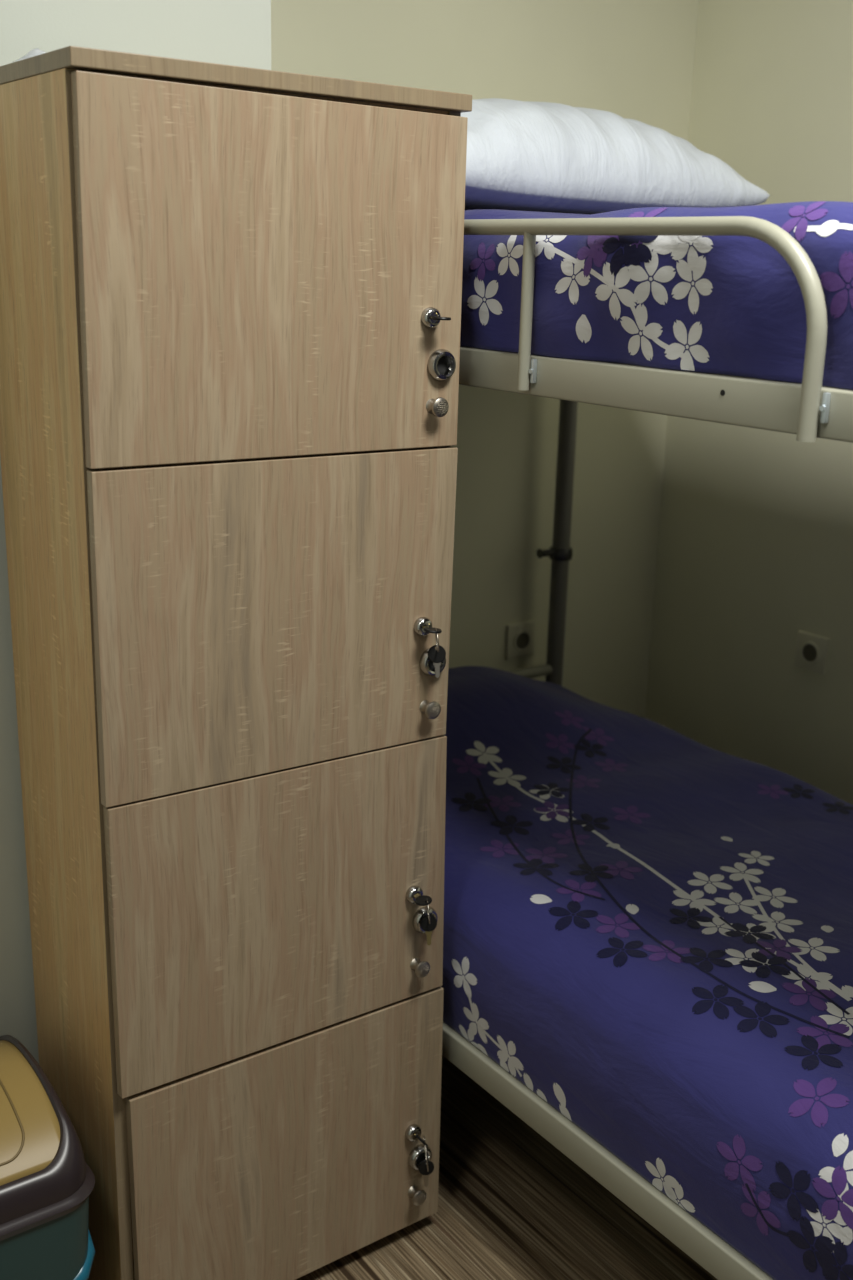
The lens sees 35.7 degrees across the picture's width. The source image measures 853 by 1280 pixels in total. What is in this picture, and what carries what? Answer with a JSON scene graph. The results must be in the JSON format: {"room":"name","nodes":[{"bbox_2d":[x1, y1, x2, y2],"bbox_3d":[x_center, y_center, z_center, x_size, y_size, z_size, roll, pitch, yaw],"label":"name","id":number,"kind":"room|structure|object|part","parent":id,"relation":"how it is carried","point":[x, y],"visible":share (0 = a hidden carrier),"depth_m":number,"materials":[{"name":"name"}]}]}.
{"room":"dormitory","nodes":[
{"label":"dormitory","id":0,"kind":"room"},
{"bbox_2d":[0,0,270,1063],"bbox_3d":[-1.165,-0.319,1.648,1.865,2.600,0.630,-10,20,-34],"label":"wall","id":1,"kind":"structure","parent":0,"point":[226,32],"depth_m":1.77,"materials":[{"name":"white paint"}]},
{"bbox_2d":[271,0,698,717],"bbox_3d":[0.035,-0.618,2.798,1.470,2.600,0.100,-10,20,-34],"label":"wall","id":2,"kind":"structure","parent":0,"point":[628,59],"depth_m":2.91,"materials":[{"name":"beige paint"}]},
{"bbox_2d":[505,621,534,659],"bbox_3d":[0.218,0.001,3.053,0.082,0.082,0.013,-10,20,-34],"label":"wall socket","id":3,"kind":"object","parent":2,"relation":"attached to","point":[520,637],"visible":1,"depth_m":3.05,"materials":[{"name":"beige plastic"}]},
{"bbox_2d":[296,1055,717,1279],"bbox_3d":[0.074,1.152,1.537,3.335,0.100,2.950,-10,20,-34],"label":"floor","id":4,"kind":"structure","parent":0,"point":[512,1205],"depth_m":2.11,"materials":[{"name":"laminate"}]},
{"bbox_2d":[0,1035,94,1279],"bbox_3d":[-0.643,0.788,1.718,0.345,0.460,0.358,-10,20,-34],"label":"waste bin","id":5,"kind":"object","parent":4,"relation":"on","point":[47,1183],"visible":1,"depth_m":1.63,"materials":[{"name":"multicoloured plastic"}]},
{"bbox_3d":[-0.636,0.602,1.661,0.283,0.060,0.292,-10,20,-34],"label":"bin lid","id":6,"kind":"part","parent":5,"relation":"part of","materials":[{"name":"yellow plastic"}]},
{"bbox_2d":[0,46,471,1279],"bbox_3d":[-0.254,0.132,1.833,0.522,1.678,0.329,-10,20,-34],"label":"tall cabinet","id":7,"kind":"object","parent":4,"relation":"on","point":[229,383],"visible":0.95,"depth_m":1.66,"materials":[{"name":"yellow wood"}]},
{"bbox_2d":[12,48,46,62],"bbox_3d":[-0.431,-0.685,1.564,0.124,0.026,0.100,-10,20,-34],"label":"plastic bag","id":8,"kind":"object","parent":7,"relation":"on","point":[37,51],"visible":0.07,"depth_m":1.53,"materials":[{"name":"white plastic"}]},
{"bbox_3d":[-0.469,0.158,1.704,0.018,1.629,0.283,-10,20,-34],"label":"panel","id":9,"kind":"part","parent":7,"relation":"part of","materials":[{"name":"yellow wood"}]},
{"bbox_2d":[81,70,447,114],"bbox_3d":[-0.247,-0.650,1.619,0.476,0.018,0.275,-10,20,-34],"label":"shelf","id":10,"kind":"object","parent":7,"relation":"attached to","point":[295,94],"depth_m":1.51,"materials":[{"name":"wood"}]},
{"bbox_2d":[99,446,438,469],"bbox_3d":[-0.257,-0.260,1.731,0.476,0.018,0.275,-10,20,-34],"label":"shelf","id":11,"kind":"object","parent":7,"relation":"attached to","point":[346,453],"depth_m":1.60,"materials":[{"name":"wood"}]},
{"bbox_3d":[-0.165,-0.422,1.560,0.508,0.413,0.016,-10,20,-34],"label":"door","id":12,"kind":"part","parent":7,"relation":"part of","materials":[{"name":"brown wood"}]},
{"bbox_3d":[-0.175,-0.029,1.673,0.510,0.406,0.016,-10,20,-34],"label":"door","id":13,"kind":"part","parent":7,"relation":"part of","materials":[{"name":"brown wood"}]},
{"bbox_3d":[-0.183,0.358,1.786,0.511,0.403,0.016,-10,20,-34],"label":"door","id":14,"kind":"part","parent":7,"relation":"part of","materials":[{"name":"brown wood"}]},
{"bbox_3d":[-0.186,0.748,1.904,0.504,0.400,0.016,-10,20,-34],"label":"door","id":15,"kind":"part","parent":7,"relation":"part of","materials":[{"name":"brown wood"}]},
{"bbox_3d":[-0.014,0.857,2.040,0.026,0.026,0.025,-10,20,-34],"label":"knob","id":16,"kind":"part","parent":7,"relation":"part of","materials":[{"name":"silver metal"}]},
{"bbox_3d":[-0.009,0.477,1.927,0.026,0.026,0.025,-10,20,-34],"label":"knob","id":17,"kind":"part","parent":7,"relation":"part of","materials":[{"name":"silver metal"}]},
{"bbox_2d":[414,1133,427,1146],"bbox_3d":[-0.013,0.753,2.004,0.016,0.021,0.045,-10,20,-34],"label":"key","id":18,"kind":"object","parent":7,"relation":"attached to","point":[416,1135],"visible":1,"depth_m":1.99,"materials":[{"name":"silver plastic"}]},
{"bbox_2d":[424,1136,428,1171],"bbox_3d":[-0.001,0.778,2.003,0.007,0.051,0.051,0,16,-6],"label":"ring","id":19,"kind":"object","parent":18,"relation":"hanging from","point":[424,1136],"visible":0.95,"depth_m":1.98,"materials":[{"name":"silver metal"}]},
{"bbox_2d":[418,1160,433,1186],"bbox_3d":[-0.001,0.815,2.022,0.025,0.045,0.007,-1,16,-7],"label":"key","id":20,"kind":"object","parent":19,"relation":"hanging from","point":[422,1167],"visible":0.88,"depth_m":2.02,"materials":[{"name":"black plastic"}]},
{"bbox_3d":[-0.001,0.827,2.024,0.010,0.021,0.004,-1,16,-8],"label":"blade","id":21,"kind":"part","parent":20,"relation":"part of","materials":[{"name":"silver metal"}]},
{"bbox_2d":[414,895,431,905],"bbox_3d":[-0.010,0.368,1.887,0.025,0.006,0.045,-10,20,-34],"label":"key","id":22,"kind":"object","parent":7,"relation":"attached to","point":[420,900],"visible":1,"depth_m":1.88,"materials":[{"name":"black plastic"}]},
{"bbox_2d":[427,901,429,923],"bbox_3d":[0.002,0.386,1.885,0.006,0.037,0.037,0,16,-6],"label":"ring","id":23,"kind":"object","parent":22,"relation":"hanging from","point":[428,912],"visible":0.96,"depth_m":1.87,"materials":[{"name":"silver metal"}]},
{"bbox_2d":[420,914,436,945],"bbox_3d":[0.003,0.416,1.901,0.022,0.043,0.018,-10,20,-34],"label":"key","id":24,"kind":"object","parent":23,"relation":"hanging from","point":[428,928],"visible":0.93,"depth_m":1.90,"materials":[{"name":"black plastic"}]},
{"bbox_3d":[0.003,0.428,1.899,0.010,0.021,0.008,-1,16,-8],"label":"blade","id":25,"kind":"part","parent":24,"relation":"part of","materials":[{"name":"gold metal"}]},
{"bbox_3d":[0.005,0.095,1.820,0.026,0.026,0.025,-10,20,-34],"label":"knob","id":26,"kind":"part","parent":7,"relation":"part of","materials":[{"name":"silver metal"}]},
{"bbox_2d":[423,627,441,633],"bbox_3d":[0.003,-0.015,1.779,0.025,0.006,0.045,-10,20,-34],"label":"key","id":27,"kind":"object","parent":7,"relation":"attached to","point":[426,629],"visible":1,"depth_m":1.76,"materials":[{"name":"silver plastic"}]},
{"bbox_2d":[435,629,438,651],"bbox_3d":[0.014,0.000,1.775,0.005,0.032,0.032,0,16,-6],"label":"ring","id":28,"kind":"object","parent":27,"relation":"hanging from","point":[436,635],"visible":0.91,"depth_m":1.77,"materials":[{"name":"silver metal"}]},
{"bbox_2d":[428,645,445,677],"bbox_3d":[0.014,0.029,1.790,0.022,0.043,0.018,-10,20,-34],"label":"key","id":29,"kind":"object","parent":28,"relation":"hanging from","point":[434,656],"visible":0.93,"depth_m":1.79,"materials":[{"name":"black plastic"}]},
{"bbox_3d":[0.014,0.041,1.788,0.010,0.021,0.008,-1,16,-8],"label":"blade","id":30,"kind":"part","parent":29,"relation":"part of","materials":[{"name":"silver metal"}]},
{"bbox_3d":[0.014,-0.300,1.705,0.026,0.026,0.025,-10,20,-34],"label":"knob","id":31,"kind":"part","parent":7,"relation":"part of","materials":[{"name":"silver metal"}]},
{"bbox_2d":[431,317,450,319],"bbox_3d":[0.013,-0.405,1.666,0.025,0.004,0.045,-10,20,-34],"label":"key","id":32,"kind":"object","parent":7,"relation":"in","point":[432,318],"visible":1,"depth_m":1.65,"materials":[{"name":"silver metal"}]},
{"bbox_2d":[442,216,852,1279],"bbox_3d":[0.517,0.176,1.987,0.904,1.548,1.989,-10,20,-34],"label":"bunk bed","id":33,"kind":"object","parent":4,"relation":"on","point":[808,409],"visible":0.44,"depth_m":1.62,"materials":[{"name":"beige metal"}]},
{"bbox_3d":[0.124,-0.408,1.644,0.015,0.192,0.015,-10,20,-34],"label":"guard post","id":34,"kind":"part","parent":33,"relation":"part of","materials":[{"name":"beige metal"}]},
{"bbox_3d":[0.298,-0.116,2.980,0.039,1.548,0.039,-10,20,-34],"label":"corner post","id":35,"kind":"part","parent":33,"relation":"part of","materials":[{"name":"grey metal"}]},
{"bbox_3d":[0.173,0.683,1.886,0.022,0.048,1.900,-10,20,-34],"label":"rail","id":36,"kind":"part","parent":33,"relation":"part of","materials":[{"name":"beige metal"}]},
{"bbox_3d":[0.045,-0.443,1.750,0.019,0.216,1.182,-10,20,-34],"label":"guard rail","id":37,"kind":"part","parent":33,"relation":"part of","materials":[{"name":"beige metal"}]},
{"bbox_2d":[441,666,852,1279],"bbox_3d":[0.507,0.435,2.071,0.845,0.341,1.876,-10,20,-34],"label":"bedspread","id":38,"kind":"object","parent":33,"relation":"on","point":[648,926],"visible":0.9,"depth_m":1.89,"materials":[{"name":"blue fabric"}]},
{"bbox_3d":[0.199,-0.311,1.599,0.022,0.049,1.900,-10,20,-34],"label":"rail","id":39,"kind":"part","parent":33,"relation":"part of","materials":[{"name":"beige metal"}]},
{"bbox_2d":[460,201,852,389],"bbox_3d":[0.529,-0.483,1.804,0.852,0.182,1.876,-10,20,-34],"label":"bedspread","id":40,"kind":"object","parent":33,"relation":"on","point":[725,305],"visible":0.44,"depth_m":1.47,"materials":[{"name":"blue fabric"}]},
{"bbox_2d":[461,98,771,214],"bbox_3d":[0.150,-0.816,2.257,0.752,0.189,0.500,-9,19,-35],"label":"pillow","id":41,"kind":"object","parent":40,"relation":"on","point":[521,155],"visible":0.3,"depth_m":2.08,"materials":[{"name":"white fabric"}]},
{"bbox_2d":[645,0,852,803],"bbox_3d":[1.451,-0.362,2.041,0.100,2.600,2.850,-10,20,-34],"label":"wall","id":42,"kind":"structure","parent":0,"point":[755,546],"depth_m":2.93,"materials":[{"name":"beige paint"}]},
{"bbox_2d":[795,631,829,674],"bbox_3d":[0.845,0.028,2.907,0.013,0.082,0.082,-10,20,-34],"label":"wall socket","id":43,"kind":"object","parent":42,"relation":"attached to","point":[812,650],"visible":1,"depth_m":2.90,"materials":[{"name":"beige plastic"}]}
]}

